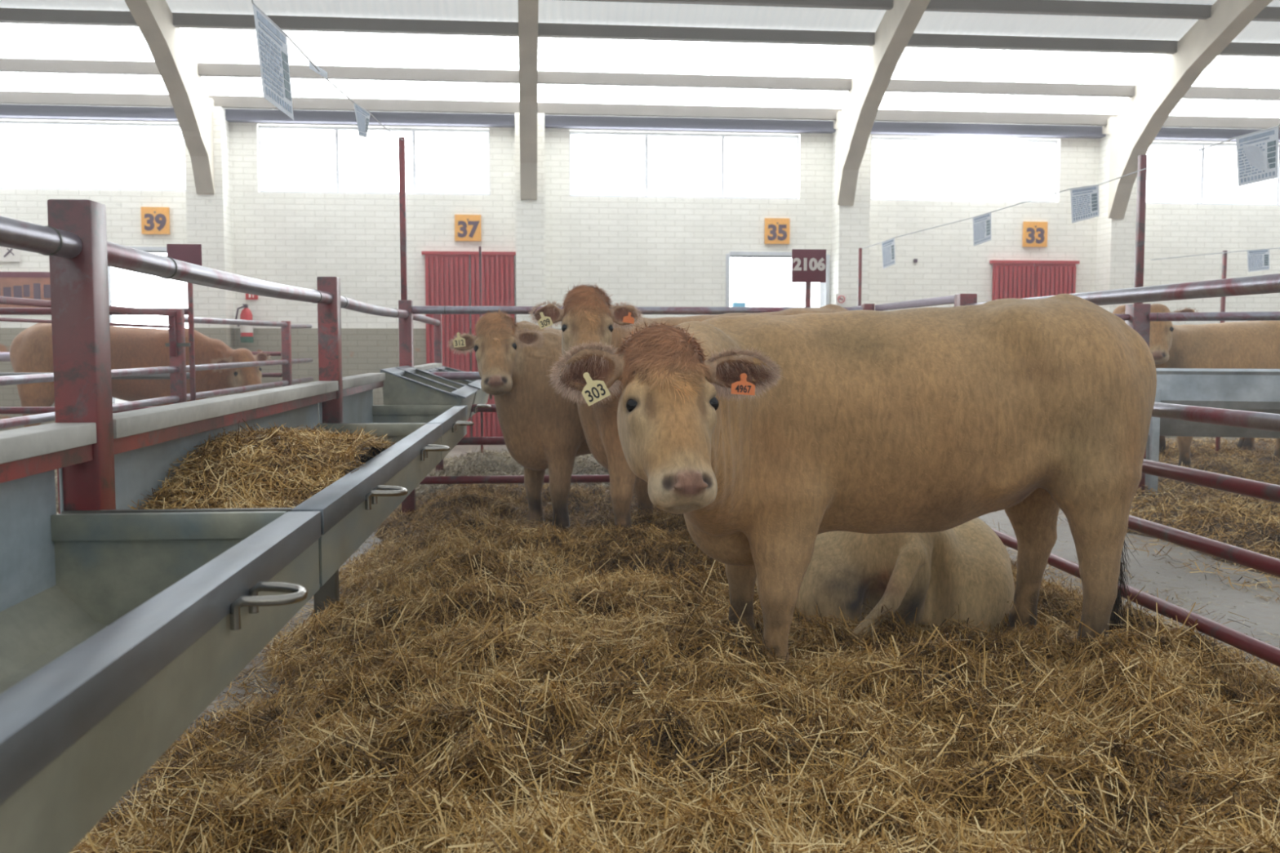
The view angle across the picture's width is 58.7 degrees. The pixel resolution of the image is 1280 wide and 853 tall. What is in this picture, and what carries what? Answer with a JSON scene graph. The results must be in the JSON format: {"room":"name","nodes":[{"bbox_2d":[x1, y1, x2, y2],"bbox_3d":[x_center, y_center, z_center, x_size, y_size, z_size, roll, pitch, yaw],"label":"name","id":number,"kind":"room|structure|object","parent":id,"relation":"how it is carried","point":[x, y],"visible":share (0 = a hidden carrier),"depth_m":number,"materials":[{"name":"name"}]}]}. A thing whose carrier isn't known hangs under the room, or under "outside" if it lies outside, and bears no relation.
{"room":"cattle barn","nodes":[
{"label":"cattle barn","id":0,"kind":"room"},
{"bbox_2d":[0,406,154,413],"bbox_3d":[-7.281,-0.125,9.483,6.940,0.059,0.060,0,4,-4],"label":"fence rail","id":1,"kind":"object","parent":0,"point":[21,410],"visible":0.34,"depth_m":9.62,"materials":[{"name":"metal"}]},
{"bbox_2d":[124,0,214,194],"bbox_3d":[-5.095,-4.169,11.466,0.211,2.980,5.580,0,4,-6],"label":"beam","id":2,"kind":"structure","parent":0,"point":[176,64],"depth_m":12.92,"materials":[{"name":"metal"}]},
{"bbox_2d":[184,106,235,398],"bbox_3d":[-5.372,-1.833,14.245,0.442,4.200,0.385,0,4,-6],"label":"pillar","id":3,"kind":"structure","parent":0,"point":[209,220],"depth_m":14.05,"materials":[{"name":"brick"}]},
{"bbox_2d":[0,91,1279,129],"bbox_3d":[-0.137,-4.046,14.562,33.000,0.135,0.105,0,4,-6],"label":"trim","id":4,"kind":"structure","parent":3,"relation":"attached to","point":[6,97],"depth_m":14.50,"materials":[{"name":"metal"}]},
{"bbox_2d":[518,0,538,199],"bbox_3d":[-1.163,-4.187,11.859,0.210,3.000,5.580,0,4,-6],"label":"beam","id":5,"kind":"structure","parent":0,"point":[528,10],"depth_m":13.21,"materials":[{"name":"metal"}]},
{"bbox_2d":[515,112,545,325],"bbox_3d":[-1.406,-2.610,14.589,0.373,2.700,0.380,0,4,-6],"label":"wall","id":6,"kind":"structure","parent":0,"point":[530,214],"depth_m":14.41,"materials":[{"name":"brick"}]},
{"bbox_2d":[0,103,1279,437],"bbox_3d":[-0.176,-1.931,15.104,33.000,4.270,0.300,0,4,-6],"label":"wall","id":7,"kind":"structure","parent":0,"point":[644,251],"depth_m":14.89,"materials":[{"name":"brick"}]},
{"bbox_2d":[0,271,50,307],"bbox_3d":[-7.771,-1.697,14.191,0.980,0.460,0.017,0,4,-6],"label":"poster","id":8,"kind":"object","parent":7,"relation":"attached to","point":[27,285],"visible":0.64,"depth_m":14.19,"materials":[{"name":"paint"}]},
{"bbox_2d":[0,120,186,191],"bbox_3d":[-9.639,-3.369,14.060,8.016,0.850,0.122,0,4,-6],"label":"window","id":9,"kind":"structure","parent":7,"relation":"in","point":[34,155],"depth_m":14.36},
{"bbox_2d":[140,206,169,234],"bbox_3d":[-6.087,-2.585,14.289,0.336,0.336,0.031,0,4,-6],"label":"number sign","id":10,"kind":"object","parent":7,"relation":"attached to","point":[154,220],"visible":1,"depth_m":14.28,"materials":[{"name":"orange paint"}]},
{"bbox_2d":[235,304,253,342],"bbox_3d":[-4.973,-1.300,14.355,0.166,0.480,0.201,3,5,36],"label":"fire extinguisher","id":11,"kind":"object","parent":7,"relation":"attached to","point":[246,331],"visible":0.93,"depth_m":14.30,"materials":[{"name":"red metal"}]},
{"bbox_2d":[258,125,489,195],"bbox_3d":[-3.403,-3.414,14.683,2.945,0.850,0.120,0,4,-6],"label":"window","id":12,"kind":"structure","parent":7,"relation":"in","point":[293,159],"depth_m":14.71,"materials":[{"name":"glass"}]},
{"bbox_2d":[454,214,480,241],"bbox_3d":[-2.220,-2.562,14.678,0.336,0.336,0.031,0,4,-6],"label":"number sign","id":13,"kind":"object","parent":7,"relation":"attached to","point":[467,227],"visible":1,"depth_m":14.67,"materials":[{"name":"orange paint"}]},
{"bbox_2d":[421,251,515,437],"bbox_3d":[-2.198,-1.024,14.768,1.220,2.470,0.095,0,4,-6],"label":"door","id":14,"kind":"structure","parent":7,"relation":"in","point":[446,273],"depth_m":14.69,"materials":[{"name":"red paint"}]},
{"bbox_2d":[0,104,1279,142],"bbox_3d":[-0.166,-3.935,14.854,33.000,0.135,0.410,0,4,-6],"label":"ceiling beam","id":15,"kind":"structure","parent":7,"relation":"attached to","point":[6,111],"depth_m":14.63,"materials":[{"name":"metal"}]},
{"bbox_2d":[569,131,798,199],"bbox_3d":[0.587,-3.443,15.082,3.083,0.850,0.120,0,4,-6],"label":"window","id":16,"kind":"structure","parent":7,"relation":"in","point":[602,164],"depth_m":15.11,"materials":[{"name":"glass"}]},
{"bbox_2d":[764,217,790,244],"bbox_3d":[1.819,-2.590,15.082,0.336,0.336,0.031,0,4,-6],"label":"number sign","id":17,"kind":"object","parent":7,"relation":"attached to","point":[777,230],"visible":1,"depth_m":15.07,"materials":[{"name":"orange paint"}]},
{"bbox_2d":[725,251,830,306],"bbox_3d":[1.822,-1.071,15.357,1.401,2.520,0.320,0,4,-6],"label":"door frame","id":18,"kind":"structure","parent":7,"relation":"in","point":[733,254],"depth_m":15.11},
{"bbox_2d":[871,137,1057,202],"bbox_3d":[4.395,-3.457,15.282,2.649,0.850,0.480,0,4,-6],"label":"window","id":19,"kind":"structure","parent":7,"relation":"in","point":[904,168],"depth_m":15.41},
{"bbox_2d":[989,260,1079,300],"bbox_3d":[5.360,-1.049,15.525,1.238,2.410,0.095,0,4,-6],"label":"door","id":20,"kind":"structure","parent":7,"relation":"in","point":[1021,279],"depth_m":15.42,"materials":[{"name":"red paint"}]},
{"bbox_2d":[1022,222,1047,247],"bbox_3d":[5.362,-2.608,15.437,0.336,0.336,0.031,0,4,-6],"label":"number sign","id":21,"kind":"object","parent":7,"relation":"attached to","point":[1034,233],"visible":1,"depth_m":15.42,"materials":[{"name":"orange paint"}]},
{"bbox_2d":[1146,142,1279,205],"bbox_3d":[8.339,-3.499,15.856,3.404,0.850,0.120,0,4,-6],"label":"window","id":22,"kind":"structure","parent":7,"relation":"in","point":[1209,175],"depth_m":15.83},
{"bbox_2d":[0,0,1279,43],"bbox_3d":[0.210,-5.073,11.016,33.000,1.318,3.760,0,4,-6],"label":"ceiling","id":23,"kind":"structure","parent":0,"point":[553,11],"depth_m":12.77,"materials":[{"name":"paint"}]},
{"bbox_2d":[0,22,1279,117],"bbox_3d":[-0.089,-4.271,14.067,33.000,0.802,2.240,0,4,-6],"label":"ceiling","id":24,"kind":"structure","parent":0,"point":[17,41],"depth_m":13.80,"materials":[{"name":"paint"}]},
{"bbox_2d":[98,437,1279,826],"bbox_3d":[0.631,1.024,4.900,34.000,0.150,23.500,0,4,-4],"label":"floor","id":25,"kind":"structure","parent":0,"point":[1166,577],"depth_m":6.16,"materials":[{"name":"concrete"}]},
{"bbox_2d":[54,469,58,513],"bbox_3d":[-7.339,0.511,9.886,6.880,0.186,8.720,0,4,-4],"label":"bedding","id":26,"kind":"object","parent":25,"relation":"on","point":[56,481],"visible":0.02,"depth_m":9.34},
{"bbox_2d":[9,323,270,427],"bbox_3d":[-5.194,-0.351,11.894,2.565,1.514,0.754,0,4,-4],"label":"cow","id":27,"kind":"object","parent":26,"relation":"on","point":[31,351],"visible":0.49,"depth_m":11.62},
{"bbox_2d":[0,469,320,852],"bbox_3d":[-0.832,0.702,1.067,0.692,1.045,2.961,0,4,-4],"label":"trough","id":28,"kind":"object","parent":25,"relation":"on","point":[118,631],"visible":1,"depth_m":1.81,"materials":[{"name":"metal"}]},
{"bbox_2d":[0,444,93,483],"bbox_3d":[-1.126,0.164,1.023,0.066,0.036,2.985,0,4,-4],"label":"bar","id":29,"kind":"object","parent":28,"relation":"attached to","point":[9,471],"visible":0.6,"depth_m":2.27,"materials":[{"name":"red paint"}]},
{"bbox_2d":[0,422,96,463],"bbox_3d":[-1.128,0.122,1.020,0.092,0.046,2.985,0,4,-4],"label":"concrete ledge","id":30,"kind":"object","parent":29,"relation":"on","point":[16,444],"visible":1,"depth_m":2.27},
{"bbox_2d":[168,308,186,404],"bbox_3d":[-3.717,-0.153,9.174,0.100,1.580,0.100,0,4,-4],"label":"fence post","id":31,"kind":"object","parent":25,"relation":"on","point":[178,385],"visible":0.44,"depth_m":9.11,"materials":[{"name":"metal"}]},
{"bbox_2d":[166,244,202,400],"bbox_3d":[-3.640,-0.411,9.170,0.266,2.096,0.042,0,4,-4],"label":"board","id":32,"kind":"object","parent":25,"relation":"on","point":[189,253],"visible":0.52,"depth_m":9.12,"materials":[{"name":"red paint"}]},
{"bbox_2d":[58,403,449,617],"bbox_3d":[-1.055,0.494,3.946,0.692,1.045,2.781,0,4,-4],"label":"trough","id":33,"kind":"object","parent":25,"relation":"on","point":[352,508],"visible":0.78,"depth_m":3.20,"materials":[{"name":"metal"}]},
{"bbox_2d":[47,199,115,513],"bbox_3d":[-1.248,-0.025,2.556,0.093,0.950,0.093,0,4,-4],"label":"fence post","id":34,"kind":"object","parent":33,"relation":"on","point":[80,304],"visible":0.56,"depth_m":2.50,"materials":[{"name":"metal"}]},
{"bbox_2d":[0,215,82,257],"bbox_3d":[-1.125,-0.284,0.943,0.061,0.060,3.090,0,4,-4],"label":"fence rail","id":35,"kind":"object","parent":34,"relation":"attached to","point":[17,234],"visible":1,"depth_m":2.28,"materials":[{"name":"metal"}]},
{"bbox_2d":[106,241,333,304],"bbox_3d":[-1.359,-0.496,3.952,0.061,0.068,2.761,0,4,-4],"label":"fence rail","id":36,"kind":"object","parent":34,"relation":"attached to","point":[119,256],"visible":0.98,"depth_m":3.33,"materials":[{"name":"metal"}]},
{"bbox_2d":[113,391,336,454],"bbox_3d":[-1.356,-0.051,3.984,0.066,0.036,2.740,0,4,-4],"label":"bar","id":37,"kind":"object","parent":33,"relation":"attached to","point":[124,444],"visible":0.5,"depth_m":3.34,"materials":[{"name":"red paint"}]},
{"bbox_2d":[112,381,338,439],"bbox_3d":[-1.357,-0.093,3.981,0.092,0.046,2.740,0,4,-4],"label":"concrete ledge","id":38,"kind":"object","parent":37,"relation":"on","point":[126,424],"visible":0.76,"depth_m":3.34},
{"bbox_2d":[151,443,384,508],"bbox_3d":[-1.140,0.157,3.918,0.484,0.249,2.706,0,4,-4],"label":"heap","id":39,"kind":"object","parent":33,"relation":"in","point":[360,455],"visible":0.09,"depth_m":3.30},
{"bbox_2d":[128,418,396,509],"bbox_3d":[-1.144,0.132,3.932,0.631,0.363,2.775,0,4,-4],"label":"stalks","id":40,"kind":"object","parent":39,"relation":"on","point":[274,441],"visible":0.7,"depth_m":3.26,"materials":[{"name":"plant"}]},
{"bbox_2d":[318,389,474,460],"bbox_3d":[-1.220,0.013,6.123,0.680,0.400,1.596,0,4,-4],"label":"trough","id":41,"kind":"object","parent":33,"relation":"attached to","point":[357,408],"visible":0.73,"depth_m":6.57,"materials":[{"name":"metal"}]},
{"bbox_2d":[316,276,342,422],"bbox_3d":[-1.469,-0.231,5.400,0.093,0.950,0.093,0,4,-4],"label":"fence post","id":42,"kind":"object","parent":41,"relation":"attached to","point":[329,316],"visible":0.56,"depth_m":5.35,"materials":[{"name":"metal"}]},
{"bbox_2d":[342,381,383,396],"bbox_3d":[-1.524,-0.208,6.157,0.066,0.036,1.390,0,4,-4],"label":"bar","id":43,"kind":"object","parent":41,"relation":"attached to","point":[350,391],"visible":0.5,"depth_m":6.08,"materials":[{"name":"red paint"}]},
{"bbox_2d":[342,373,385,389],"bbox_3d":[-1.526,-0.250,6.154,0.092,0.046,1.390,0,4,-4],"label":"board","id":44,"kind":"object","parent":43,"relation":"on","point":[352,381],"visible":0.76,"depth_m":6.04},
{"bbox_2d":[280,320,292,386],"bbox_3d":[-4.008,-0.415,12.933,0.090,1.560,0.090,0,4,-4],"label":"fence post","id":45,"kind":"object","parent":25,"relation":"on","point":[286,331],"visible":0.44,"depth_m":12.86,"materials":[{"name":"metal"}]},
{"bbox_2d":[184,316,287,327],"bbox_3d":[-3.863,-1.007,11.006,0.054,0.073,3.670,0,4,-4],"label":"fence rail","id":46,"kind":"object","parent":45,"relation":"attached to","point":[196,319],"visible":0.92,"depth_m":10.72,"materials":[{"name":"metal"}]},
{"bbox_2d":[0,307,187,315],"bbox_3d":[-7.281,-0.958,9.422,6.940,0.059,0.060,0,4,-4],"label":"fence rail","id":47,"kind":"object","parent":46,"relation":"attached to","point":[3,311],"visible":0.43,"depth_m":9.57,"materials":[{"name":"metal"}]},
{"bbox_2d":[186,360,288,371],"bbox_3d":[-3.863,-0.598,11.036,0.052,0.051,3.670,0,4,-4],"label":"fence rail","id":48,"kind":"object","parent":45,"relation":"attached to","point":[246,364],"visible":0.93,"depth_m":10.77,"materials":[{"name":"metal"}]},
{"bbox_2d":[0,372,190,379],"bbox_3d":[-7.281,-0.414,9.462,6.940,0.059,0.060,0,4,-4],"label":"fence rail","id":49,"kind":"object","parent":48,"relation":"attached to","point":[165,375],"visible":0.24,"depth_m":9.67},
{"bbox_2d":[186,380,288,399],"bbox_3d":[-3.863,-0.364,11.053,0.052,0.051,3.670,0,4,-4],"label":"fence rail","id":50,"kind":"object","parent":45,"relation":"attached to","point":[242,388],"visible":0.89,"depth_m":10.78,"materials":[{"name":"metal"}]},
{"bbox_2d":[398,300,415,515],"bbox_3d":[-1.688,-0.103,8.248,0.093,1.615,0.093,0,4,-4],"label":"fence post","id":51,"kind":"object","parent":25,"relation":"on","point":[405,325],"visible":0.44,"depth_m":8.17,"materials":[{"name":"metal"}]},
{"bbox_2d":[340,295,408,318],"bbox_3d":[-1.578,-0.700,6.786,0.061,0.070,2.741,0,4,-4],"label":"fence rail","id":52,"kind":"object","parent":51,"relation":"attached to","point":[345,303],"visible":0.87,"depth_m":6.47,"materials":[{"name":"metal"}]},
{"bbox_2d":[398,137,407,300],"bbox_3d":[-1.698,-1.477,8.148,0.042,1.170,0.042,0,4,-4],"label":"pole","id":53,"kind":"object","parent":51,"relation":"on","point":[402,156],"visible":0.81,"depth_m":8.13,"materials":[{"name":"metal"}]},
{"bbox_2d":[250,0,403,140],"bbox_3d":[-1.464,-2.132,5.232,0.050,1.107,5.742,0,4,-4],"label":"string line","id":54,"kind":"object","parent":53,"relation":"attached to","point":[252,2],"visible":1,"depth_m":5.15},
{"bbox_2d":[252,4,293,119],"bbox_3d":[-1.375,-1.366,4.295,0.032,0.361,0.550,0,4,-5],"label":"paper notice","id":55,"kind":"object","parent":54,"relation":"hanging from","point":[272,42],"visible":1,"depth_m":4.27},
{"bbox_2d":[353,102,370,137],"bbox_3d":[-1.523,-1.659,6.248,0.028,0.215,0.501,0,4,-6],"label":"paper notice","id":56,"kind":"object","parent":54,"relation":"hanging from","point":[362,117],"visible":1,"depth_m":6.23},
{"bbox_2d":[380,365,491,420],"bbox_3d":[-1.309,-0.201,7.567,0.634,0.388,1.280,0,4,-4],"label":"trough","id":57,"kind":"object","parent":51,"relation":"attached to","point":[404,384],"visible":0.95,"depth_m":6.95,"materials":[{"name":"metal"}]},
{"bbox_2d":[456,436,505,444],"bbox_3d":[0.006,0.099,8.394,3.298,0.057,0.058,0,4,-4],"label":"fence rail","id":58,"kind":"object","parent":51,"relation":"attached to","point":[469,440],"visible":0.09,"depth_m":8.28,"materials":[{"name":"metal"}]},
{"bbox_2d":[419,475,609,484],"bbox_3d":[0.006,0.384,8.415,3.298,0.057,0.058,0,4,-4],"label":"fence rail","id":59,"kind":"object","parent":51,"relation":"attached to","point":[575,478],"visible":0.3,"depth_m":8.31,"materials":[{"name":"metal"}]},
{"bbox_2d":[412,306,862,315],"bbox_3d":[0.006,-0.848,8.326,3.298,0.062,0.062,0,4,-4],"label":"fence rail","id":60,"kind":"object","parent":51,"relation":"attached to","point":[415,309],"visible":0.62,"depth_m":8.30,"materials":[{"name":"metal"}]},
{"bbox_2d":[433,314,444,471],"bbox_3d":[-1.866,-0.262,10.546,0.070,1.600,0.070,0,4,-4],"label":"fence post","id":61,"kind":"object","parent":25,"relation":"on","point":[437,334],"visible":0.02,"depth_m":10.48,"materials":[{"name":"metal"}]},
{"bbox_2d":[423,365,492,417],"bbox_3d":[-1.455,-0.316,9.443,0.634,0.348,2.190,0,4,-4],"label":"trough","id":62,"kind":"object","parent":61,"relation":"attached to","point":[481,397],"visible":0.24,"depth_m":9.08,"materials":[{"name":"metal"}]},
{"bbox_2d":[388,446,609,516],"bbox_3d":[-0.287,0.362,10.362,3.773,0.374,3.990,0,4,-4],"label":"stalks","id":63,"kind":"object","parent":25,"relation":"on","point":[456,461],"visible":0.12,"depth_m":9.92,"materials":[{"name":"plant"}]},
{"bbox_2d":[393,454,609,514],"bbox_3d":[-0.322,0.415,10.388,3.750,0.309,4.050,0,4,-4],"label":"bedding","id":64,"kind":"object","parent":25,"relation":"on","point":[501,464],"visible":0.06,"depth_m":10.28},
{"bbox_2d":[69,547,1279,852],"bbox_3d":[0.610,0.803,3.969,4.494,0.418,3.634,0,4,-4],"label":"stalks","id":65,"kind":"object","parent":25,"relation":"on","point":[282,747],"visible":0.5,"depth_m":3.16},
{"bbox_2d":[173,484,1279,852],"bbox_3d":[0.265,0.761,5.601,4.080,0.308,6.990,0,4,-4],"label":"bedding","id":66,"kind":"object","parent":25,"relation":"on","point":[466,497],"visible":0.12,"depth_m":5.48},
{"bbox_2d":[446,306,591,532],"bbox_3d":[-0.219,-0.027,7.471,2.158,1.480,0.680,-2,5,-29],"label":"cow","id":67,"kind":"object","parent":66,"relation":"on","point":[541,431],"visible":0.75,"depth_m":7.02},
{"bbox_2d":[71,471,1279,852],"bbox_3d":[0.462,0.689,5.644,4.729,0.402,6.890,0,4,-4],"label":"stalks","id":68,"kind":"object","parent":66,"relation":"on","point":[437,531],"visible":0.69,"depth_m":3.38},
{"bbox_2d":[528,281,848,537],"bbox_3d":[0.366,-0.042,6.749,2.286,1.573,1.001,-2,5,-27],"label":"cow","id":69,"kind":"object","parent":66,"relation":"on","point":[587,314],"visible":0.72,"depth_m":6.50},
{"bbox_2d":[791,248,826,306],"bbox_3d":[1.256,-0.368,8.535,0.256,1.903,0.046,0,4,-4],"label":"board","id":70,"kind":"object","parent":66,"relation":"on","point":[808,265],"visible":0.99,"depth_m":8.46,"materials":[{"name":"red paint"}]},
{"bbox_2d":[548,293,1157,667],"bbox_3d":[0.708,0.231,4.113,2.480,1.443,1.148,-2,5,-31],"label":"cow","id":71,"kind":"object","parent":66,"relation":"on","point":[769,435],"visible":0.98,"depth_m":4.00},
{"bbox_2d":[1108,529,1140,636],"bbox_3d":[1.788,0.594,4.231,0.161,0.603,0.167,0,4,-4],"label":"tail","id":72,"kind":"object","parent":71,"relation":"attached to","point":[1115,566],"depth_m":4.18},
{"bbox_2d":[754,517,1014,644],"bbox_3d":[1.037,0.492,5.550,1.266,0.798,2.161,0,4,-4],"label":"cow","id":73,"kind":"object","parent":66,"relation":"on","point":[967,566],"visible":0.36,"depth_m":4.72},
{"bbox_2d":[173,471,1279,849],"bbox_3d":[1.256,0.701,6.222,5.812,0.295,6.949,0,4,-4],"label":"litter","id":74,"kind":"object","parent":25,"relation":"on","point":[1179,598],"visible":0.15,"depth_m":5.64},
{"bbox_2d":[857,248,862,306],"bbox_3d":[2.129,-0.615,11.082,0.030,2.226,0.030,0,4,-4],"label":"pole","id":75,"kind":"object","parent":25,"relation":"on","point":[860,250],"visible":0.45,"depth_m":11.01,"materials":[{"name":"metal"}]},
{"bbox_2d":[862,124,1279,248],"bbox_3d":[2.778,-1.896,7.462,0.646,0.801,8.303,0,4,-3],"label":"string line","id":76,"kind":"object","parent":75,"relation":"attached to","point":[1279,124],"visible":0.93,"depth_m":7.43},
{"bbox_2d":[973,213,991,246],"bbox_3d":[2.751,-1.583,9.149,0.015,0.234,0.400,0,4,-4],"label":"paper notice","id":77,"kind":"object","parent":76,"relation":"hanging from","point":[981,224],"visible":1,"depth_m":9.14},
{"bbox_2d":[1070,185,1099,223],"bbox_3d":[3.058,-1.533,7.819,0.021,0.238,0.307,-1,4,-15],"label":"paper notice","id":78,"kind":"object","parent":76,"relation":"hanging from","point":[1084,201],"visible":1,"depth_m":7.82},
{"bbox_2d":[1235,127,1278,186],"bbox_3d":[3.052,-1.330,5.621,0.026,0.244,0.302,-1,4,-9],"label":"paper notice","id":79,"kind":"object","parent":76,"relation":"hanging from","point":[1257,153],"visible":1,"depth_m":5.61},
{"bbox_2d":[861,303,874,310],"bbox_3d":[1.699,-0.116,8.530,0.080,1.600,0.080,0,4,-4],"label":"fence post","id":80,"kind":"object","parent":25,"relation":"on","point":[865,306],"visible":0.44,"depth_m":8.44,"materials":[{"name":"metal"}]},
{"bbox_2d":[875,295,954,311],"bbox_3d":[1.836,-0.214,7.528,0.050,1.240,1.880,0,4,-4],"label":"fence rail","id":81,"kind":"object","parent":80,"relation":"attached to","point":[949,300],"visible":0.2,"depth_m":7.45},
{"bbox_2d":[954,293,977,306],"bbox_3d":[1.854,0.036,6.532,0.100,1.585,0.100,0,4,-4],"label":"fence post","id":82,"kind":"object","parent":25,"relation":"on","point":[961,300],"visible":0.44,"depth_m":6.43,"materials":[{"name":"metal"}]},
{"bbox_2d":[965,273,1279,305],"bbox_3d":[2.060,-0.474,3.821,0.062,0.061,5.250,0,4,-4],"label":"fence rail","id":83,"kind":"object","parent":82,"relation":"attached to","point":[1269,283],"visible":0.58,"depth_m":4.17,"materials":[{"name":"metal"}]},
{"bbox_2d":[990,527,1279,666],"bbox_3d":[2.060,0.735,3.908,0.056,0.055,5.250,0,4,-4],"label":"fence rail","id":84,"kind":"object","parent":82,"relation":"attached to","point":[1268,652],"visible":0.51,"depth_m":4.18,"materials":[{"name":"metal"}]},
{"bbox_2d":[1127,515,1279,577],"bbox_3d":[2.060,0.446,3.888,0.056,0.055,5.250,0,4,-4],"label":"fence rail","id":85,"kind":"object","parent":82,"relation":"attached to","point":[1264,563],"visible":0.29,"depth_m":4.05,"materials":[{"name":"metal"}]},
{"bbox_2d":[1142,458,1279,502],"bbox_3d":[2.060,0.206,3.870,0.056,0.055,5.250,0,4,-4],"label":"fence rail","id":86,"kind":"object","parent":82,"relation":"attached to","point":[1260,490],"visible":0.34,"depth_m":4.01,"materials":[{"name":"metal"}]},
{"bbox_2d":[1151,402,1279,431],"bbox_3d":[2.060,-0.023,3.854,0.058,0.057,5.250,0,4,-4],"label":"fence rail","id":87,"kind":"object","parent":82,"relation":"attached to","point":[1235,418],"visible":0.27,"depth_m":3.98,"materials":[{"name":"metal"}]},
{"bbox_2d":[1124,303,1151,493],"bbox_3d":[3.978,-0.171,9.145,0.140,1.620,0.140,0,4,-4],"label":"fence post","id":88,"kind":"object","parent":25,"relation":"on","point":[1139,321],"visible":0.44,"depth_m":9.03,"materials":[{"name":"metal"}]},
{"bbox_2d":[1133,155,1147,303],"bbox_3d":[3.978,-1.552,9.045,0.052,1.190,0.052,0,4,-4],"label":"pole","id":89,"kind":"object","parent":88,"relation":"on","point":[1142,159],"visible":0.88,"depth_m":9.02,"materials":[{"name":"metal"}]},
{"bbox_2d":[1149,311,1279,321],"bbox_3d":[5.300,-0.804,8.217,2.993,0.084,0.072,3,5,33],"label":"fence rail","id":90,"kind":"object","parent":88,"relation":"attached to","point":[1212,316],"visible":1,"depth_m":8.75,"materials":[{"name":"metal"}]},
{"bbox_2d":[1058,440,1279,577],"bbox_3d":[5.859,0.533,9.644,5.760,0.179,9.600,0,4,-4],"label":"bedding","id":91,"kind":"object","parent":25,"relation":"on","point":[1261,459],"visible":0.08,"depth_m":8.46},
{"bbox_2d":[1057,436,1279,604],"bbox_3d":[5.591,0.461,9.561,5.640,0.291,9.146,0,4,-4],"label":"stalks","id":92,"kind":"object","parent":91,"relation":"on","point":[1237,510],"visible":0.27,"depth_m":8.33},
{"bbox_2d":[1112,305,1254,454],"bbox_3d":[6.172,-0.513,12.879,2.325,1.694,0.802,-1,4,-12],"label":"cow","id":93,"kind":"object","parent":91,"relation":"on","point":[1249,442],"visible":0.02,"depth_m":12.74},
{"bbox_2d":[1120,303,1279,469],"bbox_3d":[5.658,-0.361,11.142,2.224,1.647,0.855,-1,4,-14],"label":"cow","id":94,"kind":"object","parent":91,"relation":"on","point":[1255,344],"visible":0.36,"depth_m":10.82},
{"bbox_2d":[1144,368,1279,495],"bbox_3d":[5.464,0.105,8.865,2.828,1.110,0.608,1,4,16],"label":"trough","id":95,"kind":"object","parent":25,"relation":"on","point":[1258,390],"visible":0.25,"depth_m":8.88,"materials":[{"name":"metal"}]},
{"bbox_3d":[-3.392,0.151,4.977,0.090,1.580,0.090,0,4,-4],"label":"fence post","id":96,"kind":"object","parent":25,"relation":"on","visible":0},
{"bbox_2d":[0,296,177,356],"bbox_3d":[-3.554,-0.589,7.028,0.040,0.360,4.110,0,4,-4],"label":"gate","id":97,"kind":"object","parent":96,"relation":"attached to","point":[3,300],"visible":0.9,"depth_m":7.98,"materials":[{"name":"metal"}]},
{"bbox_2d":[0,365,178,386],"bbox_3d":[-3.554,-0.310,7.048,0.052,0.051,4.110,0,4,-4],"label":"fence rail","id":98,"kind":"object","parent":96,"relation":"attached to","point":[49,377],"visible":0.73,"depth_m":6.81,"materials":[{"name":"metal"}]},
{"bbox_2d":[0,395,179,429],"bbox_3d":[-3.554,-0.075,7.065,0.052,0.051,4.110,0,4,-4],"label":"fence rail","id":99,"kind":"object","parent":96,"relation":"attached to","point":[45,417],"visible":0.76,"depth_m":6.82,"materials":[{"name":"metal"}]},
{"bbox_2d":[830,128,871,306],"bbox_3d":[2.773,-2.640,15.007,0.405,2.700,0.380,0,4,-6],"label":"wall","id":100,"kind":"structure","parent":0,"point":[850,224],"depth_m":14.85,"materials":[{"name":"white paint"}]},
{"bbox_2d":[833,0,930,205],"bbox_3d":[2.908,-4.207,12.267,0.210,3.020,5.580,0,4,-6],"label":"rib","id":101,"kind":"object","parent":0,"point":[870,82],"depth_m":13.56,"materials":[{"name":"metal"}]},
{"bbox_2d":[1095,133,1137,313],"bbox_3d":[6.493,-2.667,15.378,0.459,2.700,0.380,0,4,-6],"label":"pillar","id":102,"kind":"structure","parent":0,"point":[1116,237],"depth_m":15.23,"materials":[{"name":"brick"}]},
{"bbox_2d":[1099,0,1273,218],"bbox_3d":[6.580,-4.168,12.638,0.211,3.150,5.580,0,4,-6],"label":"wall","id":103,"kind":"structure","parent":0,"point":[1143,115],"depth_m":13.92,"materials":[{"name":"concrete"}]},
{"bbox_2d":[0,8,1279,57],"bbox_3d":[0.022,-4.474,12.935,33.000,0.135,0.105,0,4,-6],"label":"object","id":104,"kind":"structure","parent":103,"relation":"attached to","point":[7,15],"depth_m":12.87,"materials":[{"name":"metal"}]},
{"bbox_2d":[0,57,1279,101],"bbox_3d":[-0.069,-4.228,13.871,33.000,0.135,0.105,0,4,-6],"label":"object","id":105,"kind":"structure","parent":103,"relation":"attached to","point":[6,64],"depth_m":13.83,"materials":[{"name":"metal"}]},
{"bbox_2d":[561,0,1279,22],"bbox_3d":[0.088,-4.650,12.264,33.000,0.135,0.111,0,4,-6],"label":"trim","id":106,"kind":"structure","parent":103,"relation":"attached to","point":[1053,7],"depth_m":12.65,"materials":[{"name":"metal"}]},
{"bbox_2d":[1151,247,1279,260],"bbox_3d":[5.339,-1.460,9.175,2.219,0.162,0.081,2,5,25],"label":"string line","id":107,"kind":"object","parent":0,"point":[1277,247],"visible":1,"depth_m":9.44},
{"bbox_2d":[1247,248,1269,271],"bbox_3d":[5.051,-1.356,9.293,0.167,0.182,0.012,3,5,35],"label":"paper notice","id":108,"kind":"object","parent":107,"relation":"hanging from","point":[1259,260],"visible":1,"depth_m":9.29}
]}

